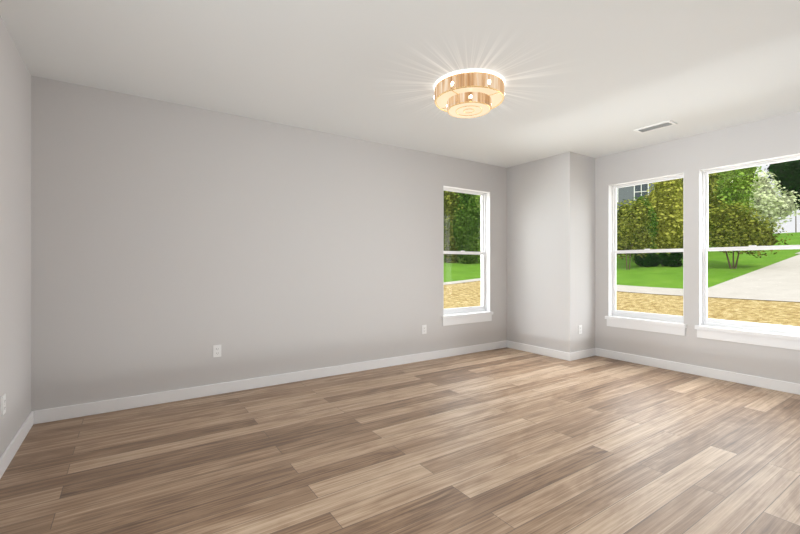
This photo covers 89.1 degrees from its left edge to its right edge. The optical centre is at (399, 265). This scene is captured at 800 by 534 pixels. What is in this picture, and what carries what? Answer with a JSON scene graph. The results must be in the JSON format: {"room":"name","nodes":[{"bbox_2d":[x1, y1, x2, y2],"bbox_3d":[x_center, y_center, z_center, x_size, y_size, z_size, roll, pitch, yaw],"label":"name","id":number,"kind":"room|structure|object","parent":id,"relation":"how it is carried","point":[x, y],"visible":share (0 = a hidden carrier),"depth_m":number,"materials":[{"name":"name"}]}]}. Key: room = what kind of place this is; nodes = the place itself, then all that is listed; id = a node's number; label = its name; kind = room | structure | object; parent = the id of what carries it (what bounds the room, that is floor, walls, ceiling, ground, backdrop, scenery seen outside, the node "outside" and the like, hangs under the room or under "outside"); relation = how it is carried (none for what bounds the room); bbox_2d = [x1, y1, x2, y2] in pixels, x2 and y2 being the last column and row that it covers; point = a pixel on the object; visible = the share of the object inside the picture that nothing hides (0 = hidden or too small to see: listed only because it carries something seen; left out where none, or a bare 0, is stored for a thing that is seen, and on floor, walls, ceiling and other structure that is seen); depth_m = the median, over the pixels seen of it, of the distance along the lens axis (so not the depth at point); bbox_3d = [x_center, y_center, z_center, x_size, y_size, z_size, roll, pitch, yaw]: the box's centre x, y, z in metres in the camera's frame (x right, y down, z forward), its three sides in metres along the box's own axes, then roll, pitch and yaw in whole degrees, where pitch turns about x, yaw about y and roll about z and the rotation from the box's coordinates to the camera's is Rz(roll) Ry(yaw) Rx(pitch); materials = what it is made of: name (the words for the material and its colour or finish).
{"room":"empty living room","nodes":[
{"label":"empty living room","id":0,"kind":"room"},
{"bbox_2d":[0,16,30,456],"bbox_3d":[-1.353,-0.122,0.695,0.200,2.740,5.858,0,0,-34],"label":"wall","id":1,"kind":"structure","parent":0,"point":[15,230],"depth_m":2.72,"materials":[{"name":"grey paint"}]},
{"bbox_2d":[1,393,5,415],"bbox_3d":[-2.415,0.848,2.476,0.009,0.116,0.072,0,0,-34],"label":"electrical outlet","id":2,"kind":"object","parent":1,"relation":"attached to","point":[3,404],"visible":1,"depth_m":2.46,"materials":[{"name":"grey plastic"}]},
{"bbox_2d":[0,411,35,478],"bbox_3d":[-1.326,1.196,0.851,0.019,0.105,5.628,0,0,-34],"label":"baseboard","id":3,"kind":"structure","parent":1,"relation":"attached to","point":[16,442],"depth_m":2.71,"materials":[{"name":"white wood"}]},
{"bbox_2d":[31,76,506,410],"bbox_3d":[-0.442,-0.122,4.943,6.430,2.740,0.200,0,0,-34],"label":"wall","id":4,"kind":"structure","parent":0,"point":[172,244],"depth_m":3.95,"materials":[{"name":"grey paint"}]},
{"bbox_2d":[213,345,220,356],"bbox_3d":[-1.769,0.828,3.933,0.072,0.116,0.009,0,0,-34],"label":"electrical outlet","id":5,"kind":"object","parent":4,"relation":"attached to","point":[216,350],"visible":1,"depth_m":3.93,"materials":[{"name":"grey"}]},
{"bbox_2d":[36,340,507,423],"bbox_3d":[-0.615,1.196,4.698,5.410,0.105,0.015,0,0,-34],"label":"baseboard","id":6,"kind":"structure","parent":4,"relation":"attached to","point":[66,412],"depth_m":4.02,"materials":[{"name":"white wood"}]},
{"bbox_2d":[422,325,426,333],"bbox_3d":[0.319,0.838,5.325,0.072,0.116,0.009,0,0,-34],"label":"electrical outlet","id":7,"kind":"object","parent":4,"relation":"attached to","point":[424,329],"visible":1,"depth_m":5.32,"materials":[{"name":"grey plastic"}]},
{"bbox_2d":[442,185,492,325],"bbox_3d":[0.925,-0.135,5.813,0.960,1.905,0.200,0,0,-34],"label":"window","id":8,"kind":"structure","parent":4,"relation":"in","point":[465,315],"depth_m":5.98,"materials":[{"name":"plastic"}]},
{"bbox_2d":[0,347,799,533],"bbox_3d":[1.183,1.308,2.507,6.430,0.120,6.058,0,0,-34],"label":"floor","id":9,"kind":"structure","parent":0,"point":[506,440],"depth_m":2.62,"materials":[{"name":"brown wood"}]},
{"bbox_2d":[0,0,799,167],"bbox_3d":[1.183,-1.552,2.507,6.430,0.120,6.058,0,0,-34],"label":"ceiling","id":10,"kind":"structure","parent":0,"point":[595,78],"depth_m":2.97,"materials":[{"name":"white paint"}]},
{"bbox_2d":[434,69,504,117],"bbox_3d":[0.572,-1.385,3.367,0.576,0.212,0.576,0,0,-34],"label":"ceiling light","id":11,"kind":"object","parent":10,"relation":"hanging from","point":[470,93],"visible":1,"depth_m":3.21,"materials":[{"name":"gold metal"}]},
{"bbox_2d":[634,120,676,133],"bbox_3d":[2.740,-1.484,4.363,0.170,0.015,0.360,0,0,-34],"label":"ceiling vent","id":12,"kind":"object","parent":10,"relation":"in","point":[668,123],"visible":0.98,"depth_m":4.35,"materials":[{"name":"grey metal"}]},
{"bbox_2d":[507,111,799,383],"bbox_3d":[3.585,-0.122,3.988,0.790,2.740,5.858,0,0,-34],"label":"wall","id":13,"kind":"structure","parent":0,"point":[557,250],"depth_m":5.40,"materials":[{"name":"grey paint"}]},
{"bbox_2d":[508,341,571,360],"bbox_3d":[1.929,1.196,5.744,0.023,0.105,1.065,0,0,-34],"label":"baseboard","id":14,"kind":"structure","parent":13,"relation":"attached to","point":[567,356],"depth_m":5.66,"materials":[{"name":"white wood"}]},
{"bbox_2d":[578,325,581,333],"bbox_3d":[2.417,0.858,5.441,0.072,0.116,0.009,0,0,-34],"label":"outlet","id":15,"kind":"object","parent":13,"relation":"attached to","point":[579,329],"visible":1,"depth_m":5.43,"materials":[{"name":"grey plastic"}]},
{"bbox_2d":[572,348,595,360],"bbox_3d":[2.469,1.196,5.472,0.540,0.105,0.015,0,0,-34],"label":"baseboard","id":16,"kind":"structure","parent":13,"relation":"attached to","point":[589,352],"depth_m":5.46,"materials":[{"name":"white wood"}]},
{"bbox_2d":[605,173,686,335],"bbox_3d":[3.121,-0.135,5.152,0.200,1.905,0.960,0,0,-34],"label":"window","id":17,"kind":"structure","parent":13,"relation":"in","point":[664,323],"depth_m":5.27,"materials":[{"name":"plastic"}]},
{"bbox_2d":[596,348,799,394],"bbox_3d":[3.972,1.196,3.743,0.019,0.105,4.560,0,0,-34],"label":"baseboard","id":18,"kind":"structure","parent":13,"relation":"attached to","point":[789,387],"depth_m":4.54,"materials":[{"name":"white wood"}]},
{"bbox_2d":[695,153,799,349],"bbox_3d":[3.703,-0.135,4.279,0.200,1.905,0.960,0,0,-34],"label":"window","id":19,"kind":"structure","parent":13,"relation":"in","point":[769,335],"depth_m":4.39,"materials":[{"name":"plastic"}]},
{"label":"outside","id":20,"kind":"structure","parent":0,"visible":0},
{"bbox_2d":[444,232,799,288],"bbox_3d":[10.809,-1.705,43.269,114.000,6.260,120.000,0,0,-34],"label":"lawn","id":21,"kind":"structure","parent":20,"point":[643,275],"depth_m":15.01,"materials":[{"name":"green plant"}]},
{"bbox_2d":[444,191,464,262],"bbox_3d":[2.328,-2.458,19.833,1.936,4.819,1.872,0,0,-34],"label":"tree","id":22,"kind":"object","parent":21,"relation":"on","point":[448,240],"depth_m":19.56,"materials":[{"name":"green plant"}]},
{"bbox_2d":[450,192,480,263],"bbox_3d":[3.151,-2.507,19.714,1.790,4.918,1.559,0,0,-34],"label":"tree","id":23,"kind":"object","parent":21,"relation":"on","point":[468,226],"depth_m":19.30,"materials":[{"name":"green plant"}]},
{"bbox_2d":[475,195,480,262],"bbox_3d":[4.340,-2.242,19.821,1.918,4.389,1.426,0,0,-34],"label":"tree","id":24,"kind":"object","parent":21,"relation":"on","point":[478,197],"depth_m":19.44,"materials":[{"name":"green plant"}]},
{"bbox_2d":[444,280,799,333],"bbox_3d":[0.763,0.950,-1.595,23.500,1.006,24.500,0,0,-34],"label":"straw","id":25,"kind":"object","parent":21,"relation":"on","point":[463,296],"depth_m":8.96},
{"bbox_2d":[617,183,654,210],"bbox_3d":[22.373,-6.448,40.193,10.600,7.800,7.600,0,0,29],"label":"house","id":26,"kind":"structure","parent":21,"relation":"on","point":[626,192],"depth_m":36.92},
{"bbox_2d":[616,198,656,269],"bbox_3d":[8.883,-1.194,15.625,1.772,2.798,1.872,0,0,-34],"label":"tree","id":27,"kind":"object","parent":21,"relation":"on","point":[633,218],"depth_m":15.21,"materials":[{"name":"green plant"}]},
{"bbox_2d":[634,253,647,265],"bbox_3d":[9.735,-0.270,16.241,0.666,0.728,0.625,0,0,-34],"label":"bush","id":28,"kind":"object","parent":21,"relation":"on","point":[638,259],"depth_m":16.11,"materials":[{"name":"green plant"}]},
{"bbox_2d":[627,193,658,261],"bbox_3d":[10.306,-1.657,17.482,1.472,3.131,1.244,0,0,-34],"label":"tree","id":29,"kind":"object","parent":21,"relation":"on","point":[654,224],"depth_m":17.25,"materials":[{"name":"green plant"}]},
{"bbox_2d":[640,253,659,266],"bbox_3d":[9.853,-0.226,15.983,0.740,0.639,0.656,0,0,-34],"label":"bush","id":30,"kind":"object","parent":21,"relation":"on","point":[648,261],"depth_m":15.81,"materials":[{"name":"green plant"}]},
{"bbox_2d":[654,252,668,266],"bbox_3d":[10.155,-0.219,15.673,0.665,0.623,0.494,0,0,-34],"label":"bush","id":31,"kind":"object","parent":21,"relation":"on","point":[662,258],"depth_m":15.57,"materials":[{"name":"green plant"}]},
{"bbox_2d":[644,178,682,255],"bbox_3d":[11.993,-2.599,18.515,2.430,4.540,2.422,0,0,-34],"label":"tree","id":32,"kind":"object","parent":21,"relation":"on","point":[664,202],"depth_m":17.77,"materials":[{"name":"green plant"}]},
{"bbox_2d":[668,252,682,266],"bbox_3d":[10.433,-0.265,15.402,0.631,0.715,0.519,0,0,-34],"label":"bush","id":33,"kind":"object","parent":21,"relation":"on","point":[674,260],"depth_m":15.28,"materials":[{"name":"green plant"}]},
{"bbox_2d":[651,174,716,253],"bbox_3d":[13.473,-2.816,19.459,2.152,4.625,2.631,0,0,-34],"label":"tree","id":34,"kind":"object","parent":21,"relation":"on","point":[709,186],"depth_m":18.73,"materials":[{"name":"green plant"}]},
{"bbox_2d":[681,172,727,236],"bbox_3d":[14.430,-3.288,19.901,2.770,5.332,2.790,0,0,-34],"label":"tree","id":35,"kind":"object","parent":21,"relation":"on","point":[712,190],"depth_m":18.84,"materials":[{"name":"green plant"}]},
{"bbox_2d":[713,166,761,212],"bbox_3d":[20.240,-4.507,24.852,3.144,6.011,3.056,0,0,-34],"label":"tree","id":36,"kind":"object","parent":21,"relation":"on","point":[743,193],"depth_m":23.99,"materials":[{"name":"green plant"}]},
{"bbox_2d":[708,200,792,268],"bbox_3d":[11.495,-1.020,13.639,2.645,2.357,2.539,0,0,-34],"label":"tree","id":37,"kind":"object","parent":21,"relation":"on","point":[736,225],"depth_m":13.21,"materials":[{"name":"green plant"}]},
{"bbox_2d":[749,169,799,232],"bbox_3d":[22.810,-4.032,25.518,3.569,4.513,3.563,0,0,-34],"label":"tree","id":38,"kind":"object","parent":21,"relation":"on","point":[782,205],"depth_m":24.65,"materials":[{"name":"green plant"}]},
{"bbox_2d":[764,159,799,231],"bbox_3d":[47.358,-8.625,48.351,4.573,11.190,5.941,0,0,-34],"label":"tree","id":39,"kind":"object","parent":21,"relation":"on","point":[791,176],"depth_m":47.92,"materials":[{"name":"green plant"}]},
{"bbox_2d":[444,252,799,301],"bbox_3d":[15.031,-0.863,8.101,58.000,3.220,24.800,0,0,-34],"label":"path","id":40,"kind":"structure","parent":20,"point":[743,282],"depth_m":10.70,"materials":[{"name":"concrete"}]}
]}

